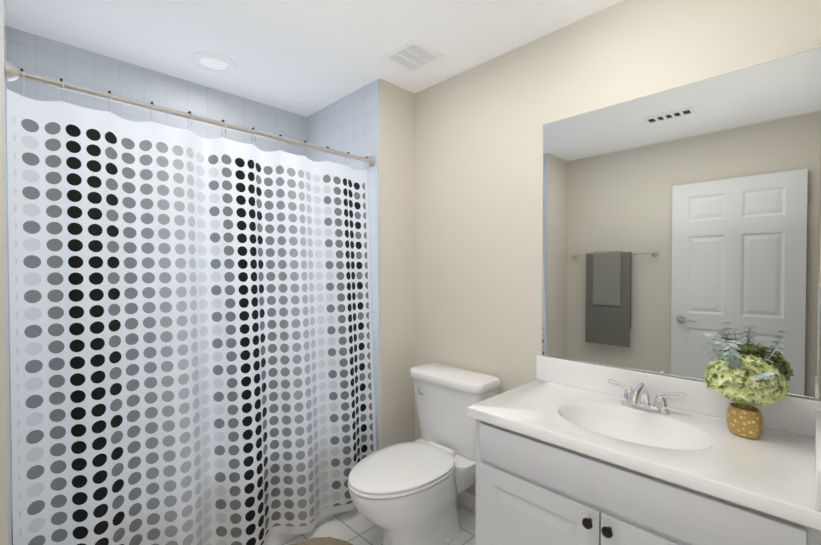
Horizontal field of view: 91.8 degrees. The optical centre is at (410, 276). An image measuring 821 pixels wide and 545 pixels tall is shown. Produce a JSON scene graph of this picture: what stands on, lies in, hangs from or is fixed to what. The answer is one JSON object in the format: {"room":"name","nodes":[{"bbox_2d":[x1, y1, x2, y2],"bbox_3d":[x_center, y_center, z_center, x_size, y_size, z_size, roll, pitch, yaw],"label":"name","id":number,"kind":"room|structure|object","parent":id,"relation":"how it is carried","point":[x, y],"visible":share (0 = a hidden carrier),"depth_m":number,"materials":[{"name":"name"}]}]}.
{"room":"bathroom","nodes":[
{"label":"bathroom","id":0,"kind":"room"},
{"bbox_2d":[0,48,7,544],"bbox_3d":[-1.740,0.088,1.436,0.400,2.440,0.940,-1,1,-45],"label":"wall","id":1,"kind":"structure","parent":0,"point":[3,499],"depth_m":1.24,"materials":[{"name":"beige paint"}]},
{"bbox_2d":[0,0,12,544],"bbox_3d":[-1.556,0.087,1.540,0.008,2.440,0.808,-1,1,-45],"label":"tiled wall","id":2,"kind":"structure","parent":1,"relation":"attached to","point":[3,36],"depth_m":1.26,"materials":[{"name":"white tile"}]},
{"bbox_2d":[5,61,374,166],"bbox_3d":[-0.769,-0.673,1.818,1.517,0.062,0.062,-1,1,-45],"label":"shower rail","id":3,"kind":"object","parent":2,"relation":"attached to","point":[12,73],"visible":0.96,"depth_m":1.58,"materials":[{"name":"silver metal"}]},
{"bbox_2d":[6,68,376,544],"bbox_3d":[-0.744,0.283,1.784,1.481,1.954,0.170,-1,1,-45],"label":"shower curtain","id":4,"kind":"object","parent":3,"relation":"hanging from","point":[191,351],"visible":0.98,"depth_m":1.58,"materials":[{"name":"white fabric"}]},
{"bbox_2d":[6,0,622,116],"bbox_3d":[-0.412,-1.181,1.362,2.455,0.100,2.880,-1,1,-45],"label":"ceiling","id":5,"kind":"structure","parent":0,"point":[306,58],"depth_m":1.87,"materials":[{"name":"white paint"}]},
{"bbox_2d":[190,51,236,73],"bbox_3d":[-1.050,-1.136,2.124,0.224,0.011,0.224,-1,1,-45],"label":"recessed light","id":6,"kind":"object","parent":5,"relation":"in","point":[213,62],"visible":0.98,"depth_m":2.10,"materials":[{"name":"white plastic"}]},
{"bbox_2d":[380,37,445,73],"bbox_3d":[0.012,-1.135,2.054,0.240,0.012,0.240,-1,1,-45],"label":"ceiling vent","id":7,"kind":"object","parent":5,"relation":"in","point":[412,55],"visible":0.98,"depth_m":2.04,"materials":[{"name":"white plastic"}]},
{"bbox_2d":[275,503,475,544],"bbox_3d":[-0.412,1.359,1.400,2.455,0.100,2.880,-1,1,-45],"label":"floor","id":8,"kind":"structure","parent":0,"point":[354,526],"depth_m":2.04,"materials":[{"name":"tile"}]},
{"bbox_2d":[266,513,335,544],"bbox_3d":[-1.021,1.083,2.100,1.513,0.430,0.759,-1,1,-45],"label":"bathtub","id":9,"kind":"object","parent":8,"relation":"on","point":[274,539],"depth_m":1.95,"materials":[{"name":"white ceramic"}]},
{"bbox_2d":[291,537,352,544],"bbox_3d":[-0.422,1.286,1.733,0.480,0.029,0.480,-1,1,-45],"label":"bath mat","id":10,"kind":"object","parent":8,"relation":"on","point":[323,541],"visible":0.98,"depth_m":1.91,"materials":[{"name":"beige fabric"}]},
{"bbox_2d":[348,363,499,544],"bbox_3d":[0.038,0.907,1.949,0.781,0.787,0.497,-1,1,-45],"label":"toilet","id":11,"kind":"object","parent":8,"relation":"on","point":[404,493],"visible":0.96,"depth_m":1.91,"materials":[{"name":"white ceramic"}]},
{"bbox_2d":[467,355,820,544],"bbox_3d":[0.742,0.847,1.376,0.586,0.925,0.955,-1,1,-45],"label":"bathroom vanity","id":12,"kind":"object","parent":8,"relation":"on","point":[570,452],"visible":1,"depth_m":1.25,"materials":[{"name":"paint"}]},
{"bbox_2d":[607,379,685,413],"bbox_3d":[0.844,0.446,1.460,0.165,0.104,0.263,-1,1,-45],"label":"faucet","id":13,"kind":"object","parent":12,"relation":"on","point":[638,397],"visible":1,"depth_m":1.46,"materials":[{"name":"silver metal"}]},
{"bbox_2d":[696,333,790,438],"bbox_3d":[1.042,0.341,1.262,0.238,0.318,0.244,-1,1,-45],"label":"plant","id":14,"kind":"object","parent":12,"relation":"on","point":[744,382],"visible":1,"depth_m":1.22,"materials":[{"name":"green plant"}]},
{"bbox_2d":[379,79,414,449],"bbox_3d":[-0.403,0.069,2.751,0.280,2.440,0.940,-1,1,-45],"label":"wall","id":15,"kind":"structure","parent":0,"point":[397,236],"depth_m":2.40,"materials":[{"name":"beige paint"}]},
{"bbox_2d":[307,79,379,450],"bbox_3d":[-0.468,0.071,2.611,0.008,2.440,0.808,-1,1,-45],"label":"tiled wall","id":16,"kind":"structure","parent":15,"relation":"attached to","point":[348,123],"depth_m":2.39,"materials":[{"name":"white tile"}]},
{"bbox_2d":[457,490,475,512],"bbox_3d":[0.314,1.249,2.229,0.015,0.095,0.835,-1,1,-45],"label":"baseboard","id":17,"kind":"structure","parent":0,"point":[466,499],"depth_m":2.20,"materials":[{"name":"white"}]},
{"bbox_2d":[415,0,820,494],"bbox_3d":[0.417,0.077,2.196,0.129,2.440,2.880,-1,1,-45],"label":"wall","id":18,"kind":"structure","parent":0,"point":[679,222],"depth_m":1.61,"materials":[{"name":"beige paint"}]},
{"bbox_3d":[-1.337,0.074,2.406,1.535,2.440,0.120,-1,1,-45],"label":"wall","id":19,"kind":"structure","parent":0,"visible":0},
{"bbox_2d":[8,27,306,156],"bbox_3d":[-1.292,0.074,2.361,1.519,2.440,0.008,-1,1,-45],"label":"tiled wall","id":20,"kind":"structure","parent":19,"relation":"attached to","point":[40,55],"depth_m":2.17,"materials":[{"name":"white tile"}]},
{"bbox_3d":[0.548,0.104,0.404,2.215,2.440,0.140,-1,1,-45],"label":"wall","id":21,"kind":"structure","parent":0,"visible":0},
{"bbox_2d":[819,214,820,286],"bbox_3d":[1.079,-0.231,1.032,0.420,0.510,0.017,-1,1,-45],"label":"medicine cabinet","id":22,"kind":"object","parent":21,"relation":"attached to","point":[820,252],"visible":1,"depth_m":1.15,"materials":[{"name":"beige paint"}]}
]}

